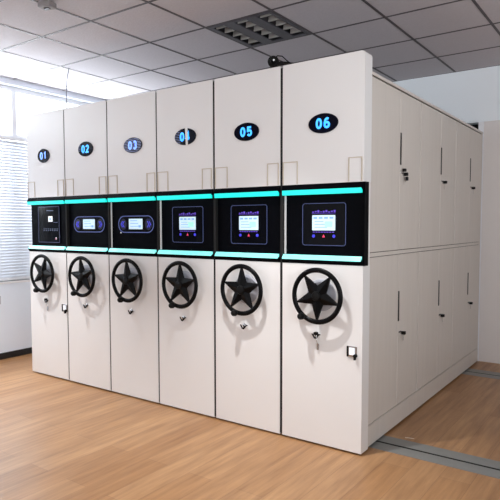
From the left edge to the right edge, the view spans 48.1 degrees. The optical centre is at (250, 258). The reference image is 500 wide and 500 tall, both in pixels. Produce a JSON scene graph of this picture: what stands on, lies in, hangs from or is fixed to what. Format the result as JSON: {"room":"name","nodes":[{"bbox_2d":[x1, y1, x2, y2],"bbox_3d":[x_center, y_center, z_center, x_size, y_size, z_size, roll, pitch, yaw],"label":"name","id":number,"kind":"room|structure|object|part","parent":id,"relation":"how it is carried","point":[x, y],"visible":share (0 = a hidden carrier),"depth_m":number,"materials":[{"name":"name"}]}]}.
{"room":"archive room","nodes":[
{"label":"archive room","id":0,"kind":"room"},
{"bbox_2d":[0,76,106,352],"bbox_3d":[-3.334,-0.350,4.795,0.200,2.889,9.871,2,4,35],"label":"wall","id":1,"kind":"structure","parent":0,"point":[15,306],"depth_m":5.91,"materials":[{"name":"white paint"}]},
{"bbox_2d":[0,347,31,359],"bbox_3d":[-3.536,1.088,4.412,0.012,0.065,8.871,2,4,35],"label":"baseboard","id":2,"kind":"structure","parent":1,"relation":"attached to","point":[10,354],"depth_m":5.89,"materials":[{"name":"black"}]},
{"bbox_2d":[0,84,89,283],"bbox_3d":[-3.011,-0.733,5.204,0.205,2.047,5.750,2,4,35],"label":"window","id":3,"kind":"structure","parent":1,"relation":"in","point":[12,91],"depth_m":5.90,"materials":[{"name":"white glass"}]},
{"bbox_3d":[-3.010,0.278,5.265,0.205,0.022,5.750,2,4,35],"label":"sill","id":4,"kind":"part","parent":3,"relation":"part of","materials":[{"name":"white"}]},
{"bbox_2d":[0,135,31,280],"bbox_3d":[-2.155,-0.551,6.326,0.040,1.489,2.910,2,4,35],"label":"window blind","id":5,"kind":"object","parent":3,"relation":"attached to","point":[15,214],"visible":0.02,"depth_m":5.87,"materials":[{"name":"white plastic"}]},
{"bbox_3d":[-2.156,-1.277,6.282,0.040,0.033,2.910,2,4,35],"label":"head rail","id":6,"kind":"part","parent":5,"relation":"part of","materials":[{"name":"white metal"}]},
{"bbox_3d":[-2.153,0.179,6.370,0.024,0.026,2.904,2,4,35],"label":"rail","id":7,"kind":"part","parent":5,"relation":"part of","materials":[{"name":"white"}]},
{"bbox_2d":[0,353,499,499],"bbox_3d":[-0.111,1.277,2.591,8.113,0.100,10.271,2,4,35],"label":"floor","id":8,"kind":"structure","parent":0,"point":[61,439],"depth_m":3.39,"materials":[{"name":"brown wood"}]},
{"bbox_2d":[369,435,499,478],"bbox_3d":[0.975,1.171,3.459,6.920,0.003,0.235,2,4,35],"label":"rail","id":9,"kind":"object","parent":8,"relation":"on","point":[475,464],"visible":0.44,"depth_m":3.34,"materials":[{"name":"metal"}]},
{"bbox_2d":[461,368,499,379],"bbox_3d":[2.196,1.066,5.167,6.920,0.003,0.235,2,4,35],"label":"rail","id":10,"kind":"object","parent":8,"relation":"on","point":[481,373],"visible":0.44,"depth_m":5.19,"materials":[{"name":"metal"}]},
{"bbox_2d":[26,109,69,379],"bbox_3d":[-1.048,-0.181,6.136,0.552,2.377,2.917,2,4,35],"label":"shelving unit","id":11,"kind":"object","parent":10,"relation":"on","point":[45,131],"visible":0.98,"depth_m":5.03,"materials":[{"name":"beige metal"}]},
{"bbox_3d":[-2.008,-0.635,5.137,0.109,0.141,0.006,2,4,35],"label":"pull handle","id":12,"kind":"part","parent":11,"relation":"part of","materials":[{"name":"beige metal"}]},
{"bbox_3d":[-1.803,-0.930,5.037,0.546,0.748,0.101,2,4,35],"label":"panel","id":13,"kind":"part","parent":11,"relation":"part of","materials":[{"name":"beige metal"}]},
{"bbox_3d":[-1.801,0.498,5.123,0.546,1.128,0.101,2,4,35],"label":"panel","id":14,"kind":"part","parent":11,"relation":"part of","materials":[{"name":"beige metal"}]},
{"bbox_3d":[-1.655,-0.620,4.885,0.088,0.141,0.006,2,4,35],"label":"pull handle","id":15,"kind":"part","parent":11,"relation":"part of","materials":[{"name":"beige metal"}]},
{"bbox_2d":[63,100,111,390],"bbox_3d":[-0.602,-0.163,5.818,0.553,2.377,2.917,2,4,35],"label":"shelving unit","id":16,"kind":"object","parent":10,"relation":"on","point":[85,126],"visible":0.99,"depth_m":4.71,"materials":[{"name":"beige metal"}]},
{"bbox_3d":[-1.554,-0.616,4.813,0.109,0.141,0.006,2,4,35],"label":"pull handle","id":17,"kind":"part","parent":16,"relation":"part of","materials":[{"name":"beige metal"}]},
{"bbox_3d":[-1.350,-0.911,4.714,0.542,0.748,0.101,2,4,35],"label":"panel","id":18,"kind":"part","parent":16,"relation":"part of","materials":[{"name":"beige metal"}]},
{"bbox_3d":[-1.349,0.517,4.801,0.542,1.128,0.101,2,4,35],"label":"panel","id":19,"kind":"part","parent":16,"relation":"part of","materials":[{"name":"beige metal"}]},
{"bbox_3d":[-1.204,-0.601,4.564,0.088,0.141,0.006,2,4,35],"label":"pull handle","id":20,"kind":"part","parent":16,"relation":"part of","materials":[{"name":"beige metal"}]},
{"bbox_2d":[106,91,159,402],"bbox_3d":[-0.152,-0.144,5.497,0.553,2.377,2.917,2,4,35],"label":"shelving unit","id":21,"kind":"object","parent":10,"relation":"on","point":[130,120],"visible":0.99,"depth_m":4.39,"materials":[{"name":"beige metal"}]},
{"bbox_3d":[-1.103,-0.597,4.492,0.109,0.141,0.006,2,4,35],"label":"pull handle","id":22,"kind":"part","parent":21,"relation":"part of","materials":[{"name":"beige metal"}]},
{"bbox_3d":[-1.014,0.320,4.376,0.044,0.044,0.048,2,4,35],"label":"turning knob","id":23,"kind":"part","parent":21,"relation":"part of","materials":[{"name":"black plastic"}]},
{"bbox_3d":[-0.899,-0.892,4.393,0.541,0.748,0.101,2,4,35],"label":"panel","id":24,"kind":"part","parent":21,"relation":"part of","materials":[{"name":"beige metal"}]},
{"bbox_3d":[-0.898,0.536,4.480,0.541,1.128,0.101,2,4,35],"label":"panel","id":25,"kind":"part","parent":21,"relation":"part of","materials":[{"name":"beige metal"}]},
{"bbox_3d":[-0.753,-0.583,4.243,0.088,0.141,0.006,2,4,35],"label":"pull handle","id":26,"kind":"part","parent":21,"relation":"part of","materials":[{"name":"beige metal"}]},
{"bbox_2d":[155,80,215,416],"bbox_3d":[0.298,-0.125,5.177,0.551,2.377,2.917,2,4,35],"label":"shelving unit","id":27,"kind":"object","parent":10,"relation":"on","point":[184,113],"visible":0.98,"depth_m":4.07,"materials":[{"name":"beige metal"}]},
{"bbox_3d":[-0.652,-0.578,4.171,0.109,0.141,0.006,2,4,35],"label":"pull handle","id":28,"kind":"part","parent":27,"relation":"part of","materials":[{"name":"beige metal"}]},
{"bbox_3d":[-0.567,0.337,4.058,0.044,0.044,0.048,2,4,35],"label":"turning knob","id":29,"kind":"part","parent":27,"relation":"part of","materials":[{"name":"black plastic"}]},
{"bbox_3d":[-0.449,-0.873,4.072,0.538,0.748,0.101,2,4,35],"label":"panel","id":30,"kind":"part","parent":27,"relation":"part of","materials":[{"name":"beige metal"}]},
{"bbox_3d":[-0.447,0.555,4.159,0.538,1.128,0.101,2,4,35],"label":"panel","id":31,"kind":"part","parent":27,"relation":"part of","materials":[{"name":"beige metal"}]},
{"bbox_3d":[-0.304,-0.564,3.923,0.088,0.141,0.006,2,4,35],"label":"pull handle","id":32,"kind":"part","parent":27,"relation":"part of","materials":[{"name":"beige metal"}]},
{"bbox_2d":[213,66,282,433],"bbox_3d":[0.748,-0.106,4.857,0.552,2.377,2.917,2,4,35],"label":"shelving unit","id":33,"kind":"object","parent":10,"relation":"on","point":[246,106],"visible":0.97,"depth_m":3.74,"materials":[{"name":"beige metal"}]},
{"bbox_3d":[-0.200,-0.559,3.849,0.109,0.141,0.006,2,4,35],"label":"pull handle","id":34,"kind":"part","parent":33,"relation":"part of","materials":[{"name":"beige metal"}]},
{"bbox_3d":[-0.106,0.360,3.730,0.044,0.044,0.048,2,4,35],"label":"turning knob","id":35,"kind":"part","parent":33,"relation":"part of","materials":[{"name":"black plastic"}]},
{"bbox_3d":[0.004,0.574,3.838,0.536,1.128,0.101,2,4,35],"label":"panel","id":36,"kind":"part","parent":33,"relation":"part of","materials":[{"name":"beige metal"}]},
{"bbox_3d":[0.002,-0.854,3.751,0.536,0.748,0.101,2,4,35],"label":"panel","id":37,"kind":"part","parent":33,"relation":"part of","materials":[{"name":"beige metal"}]},
{"bbox_3d":[0.145,-0.545,3.603,0.088,0.141,0.006,2,4,35],"label":"pull handle","id":38,"kind":"part","parent":33,"relation":"part of","materials":[{"name":"beige metal"}]},
{"bbox_2d":[268,55,293,67],"bbox_3d":[0.204,-1.262,3.569,0.184,0.088,0.098,1,4,21],"label":"security camera","id":39,"kind":"object","parent":33,"relation":"on","point":[273,61],"visible":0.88,"depth_m":3.55,"materials":[{"name":"black plastic"}]},
{"bbox_3d":[0.215,-1.236,3.531,0.134,0.036,0.027,3,4,39],"label":"camera arm","id":40,"kind":"part","parent":39,"relation":"part of","materials":[{"name":"black rubber"}]},
{"bbox_2d":[280,50,482,453],"bbox_3d":[1.216,-0.087,4.523,0.598,2.377,2.917,2,4,35],"label":"shelving unit","id":41,"kind":"object","parent":10,"relation":"on","point":[380,185],"visible":1,"depth_m":3.54,"materials":[{"name":"beige metal"}]},
{"bbox_3d":[0.252,-0.540,3.527,0.109,0.141,0.006,2,4,35],"label":"pull handle","id":42,"kind":"part","parent":41,"relation":"part of","materials":[{"name":"beige metal"}]},
{"bbox_3d":[0.311,0.351,3.431,0.044,0.044,0.048,2,4,35],"label":"turning knob","id":43,"kind":"part","parent":41,"relation":"part of","materials":[{"name":"black plastic"}]},
{"bbox_3d":[0.463,0.593,3.510,0.556,1.128,0.101,2,4,35],"label":"panel","id":44,"kind":"part","parent":41,"relation":"part of","materials":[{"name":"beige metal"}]},
{"bbox_3d":[0.461,-0.835,3.424,0.556,0.748,0.101,2,4,35],"label":"panel","id":45,"kind":"part","parent":41,"relation":"part of","materials":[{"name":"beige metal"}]},
{"bbox_3d":[0.605,0.551,3.335,0.036,0.044,0.005,2,4,35],"label":"latch plate","id":46,"kind":"part","parent":41,"relation":"part of","materials":[{"name":"white"}]},
{"bbox_3d":[0.613,-0.525,3.269,0.088,0.141,0.006,2,4,35],"label":"pull handle","id":47,"kind":"part","parent":41,"relation":"part of","materials":[{"name":"beige metal"}]},
{"bbox_3d":[0.855,0.497,3.602,0.009,1.032,0.481,2,4,35],"label":"door","id":48,"kind":"part","parent":41,"relation":"part of","materials":[{"name":"white metal"}]},
{"bbox_3d":[0.854,-0.572,3.538,0.009,1.046,0.481,2,4,35],"label":"door","id":49,"kind":"part","parent":41,"relation":"part of","materials":[{"name":"white metal"}]},
{"bbox_3d":[1.005,0.319,3.796,0.005,0.206,0.018,2,4,35],"label":"slot handle","id":50,"kind":"part","parent":41,"relation":"part of","materials":[{"name":"black metal"}]},
{"bbox_3d":[1.004,-0.734,3.732,0.005,0.212,0.018,2,4,35],"label":"slot handle","id":51,"kind":"part","parent":41,"relation":"part of","materials":[{"name":"black metal"}]},
{"bbox_3d":[1.111,0.475,3.961,0.009,1.032,0.395,2,4,35],"label":"door","id":52,"kind":"part","parent":41,"relation":"part of","materials":[{"name":"white metal"}]},
{"bbox_3d":[1.110,-0.595,3.896,0.009,1.046,0.395,2,4,35],"label":"door","id":53,"kind":"part","parent":41,"relation":"part of","materials":[{"name":"white metal"}]},
{"bbox_3d":[1.490,-0.095,4.461,0.014,2.127,2.700,2,4,35],"label":"frame","id":54,"kind":"part","parent":41,"relation":"part of","materials":[{"name":"white metal"}]},
{"bbox_3d":[1.372,0.452,4.326,0.009,1.032,0.476,2,4,35],"label":"door","id":55,"kind":"part","parent":41,"relation":"part of","materials":[{"name":"white metal"}]},
{"bbox_3d":[1.371,-0.617,4.261,0.009,1.046,0.476,2,4,35],"label":"door","id":56,"kind":"part","parent":41,"relation":"part of","materials":[{"name":"white metal"}]},
{"bbox_3d":[1.521,0.275,4.517,0.005,0.206,0.018,2,4,35],"label":"slot handle","id":57,"kind":"part","parent":41,"relation":"part of","materials":[{"name":"black metal"}]},
{"bbox_3d":[1.631,0.430,4.688,0.009,1.032,0.407,2,4,35],"label":"door","id":58,"kind":"part","parent":41,"relation":"part of","materials":[{"name":"white metal"}]},
{"bbox_3d":[1.629,-0.639,4.623,0.009,1.046,0.407,2,4,35],"label":"door","id":59,"kind":"part","parent":41,"relation":"part of","materials":[{"name":"white metal"}]},
{"bbox_3d":[1.890,0.407,5.050,0.009,1.032,0.460,2,4,35],"label":"door","id":60,"kind":"part","parent":41,"relation":"part of","materials":[{"name":"white metal"}]},
{"bbox_3d":[1.889,-0.662,4.986,0.009,1.046,0.460,2,4,35],"label":"door","id":61,"kind":"part","parent":41,"relation":"part of","materials":[{"name":"white metal"}]},
{"bbox_3d":[2.146,0.385,5.408,0.009,1.032,0.414,2,4,35],"label":"door","id":62,"kind":"part","parent":41,"relation":"part of","materials":[{"name":"white metal"}]},
{"bbox_3d":[2.145,-0.684,5.343,0.009,1.046,0.414,2,4,35],"label":"door","id":63,"kind":"part","parent":41,"relation":"part of","materials":[{"name":"white metal"}]},
{"bbox_2d":[0,0,499,99],"bbox_3d":[-0.115,-1.672,2.412,8.113,0.030,10.271,2,4,35],"label":"ceiling","id":64,"kind":"structure","parent":0,"point":[148,22],"depth_m":4.56,"materials":[{"name":"tile"}]},
{"bbox_2d":[37,0,56,10],"bbox_3d":[-1.372,-1.713,3.781,0.100,0.050,0.080,1,4,18],"label":"ceiling sensor","id":65,"kind":"object","parent":64,"relation":"attached to","point":[46,5],"visible":1,"depth_m":3.75,"materials":[{"name":"grey plastic"}]},
{"bbox_2d":[66,68,68,107],"bbox_3d":[-1.758,-1.536,5.415,0.056,0.602,0.019,2,4,35],"label":"cable","id":66,"kind":"object","parent":64,"relation":"hanging from","point":[68,68],"visible":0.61,"depth_m":5.41,"materials":[{"name":"grey plastic"}]},
{"bbox_2d":[0,0,499,99],"bbox_3d":[-0.447,-1.628,1.948,7.713,0.006,8.728,2,4,35],"label":"grid","id":67,"kind":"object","parent":64,"relation":"attached to","point":[145,1],"depth_m":4.58,"materials":[{"name":"grey metal"}]},
{"bbox_2d":[208,11,309,46],"bbox_3d":[0.075,-1.812,4.348,0.576,0.083,0.576,2,4,35],"label":"ceiling light","id":68,"kind":"object","parent":64,"relation":"attached to","point":[267,27],"visible":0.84,"depth_m":4.38,"materials":[{"name":"black metal"}]},
{"bbox_3d":[-0.155,-1.797,4.379,0.106,0.038,0.012,2,4,35],"label":"louvre blade","id":69,"kind":"part","parent":68,"relation":"part of","materials":[{"name":"silver metal"}]},
{"bbox_3d":[-0.095,-1.802,4.464,0.106,0.038,0.012,2,4,35],"label":"louvre blade","id":70,"kind":"part","parent":68,"relation":"part of","materials":[{"name":"silver metal"}]},
{"bbox_3d":[-0.034,-1.807,4.550,0.106,0.038,0.012,2,4,35],"label":"louvre blade","id":71,"kind":"part","parent":68,"relation":"part of","materials":[{"name":"silver metal"}]},
{"bbox_3d":[0.011,-1.790,4.260,0.106,0.038,0.012,2,4,35],"label":"louvre blade","id":72,"kind":"part","parent":68,"relation":"part of","materials":[{"name":"silver metal"}]},
{"bbox_3d":[0.027,-1.813,4.635,0.106,0.038,0.012,2,4,35],"label":"louvre blade","id":73,"kind":"part","parent":68,"relation":"part of","materials":[{"name":"silver metal"}]},
{"bbox_3d":[0.072,-1.795,4.345,0.106,0.038,0.012,2,4,35],"label":"louvre blade","id":74,"kind":"part","parent":68,"relation":"part of","materials":[{"name":"silver metal"}]},
{"bbox_3d":[0.133,-1.800,4.431,0.106,0.038,0.012,2,4,35],"label":"louvre blade","id":75,"kind":"part","parent":68,"relation":"part of","materials":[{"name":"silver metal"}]},
{"bbox_3d":[0.194,-1.806,4.516,0.106,0.038,0.012,2,4,35],"label":"louvre blade","id":76,"kind":"part","parent":68,"relation":"part of","materials":[{"name":"silver metal"}]},
{"bbox_3d":[0.178,-1.783,4.141,0.106,0.038,0.012,2,4,35],"label":"louvre blade","id":77,"kind":"part","parent":68,"relation":"part of","materials":[{"name":"silver metal"}]},
{"bbox_3d":[0.239,-1.788,4.226,0.106,0.038,0.012,2,4,35],"label":"louvre blade","id":78,"kind":"part","parent":68,"relation":"part of","materials":[{"name":"silver metal"}]},
{"bbox_3d":[0.300,-1.793,4.312,0.106,0.038,0.012,2,4,35],"label":"louvre blade","id":79,"kind":"part","parent":68,"relation":"part of","materials":[{"name":"silver metal"}]},
{"bbox_3d":[0.361,-1.799,4.397,0.106,0.038,0.012,2,4,35],"label":"louvre blade","id":80,"kind":"part","parent":68,"relation":"part of","materials":[{"name":"silver metal"}]},
{"bbox_2d":[393,65,499,124],"bbox_3d":[2.188,-1.610,5.648,7.713,0.492,0.343,2,4,35],"label":"wall","id":81,"kind":"structure","parent":0,"point":[471,96],"depth_m":5.56,"materials":[{"name":"white paint"}]},
{"bbox_2d":[478,120,499,363],"bbox_3d":[2.217,-0.170,5.774,7.713,2.397,0.150,2,4,35],"label":"door","id":82,"kind":"structure","parent":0,"point":[489,320],"depth_m":5.56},
{"bbox_2d":[477,122,483,360],"bbox_3d":[2.335,-0.164,5.682,0.050,2.396,0.162,2,4,35],"label":"trim","id":83,"kind":"structure","parent":82,"relation":"attached to","point":[481,124],"depth_m":5.59,"materials":[{"name":"white"}]}
]}

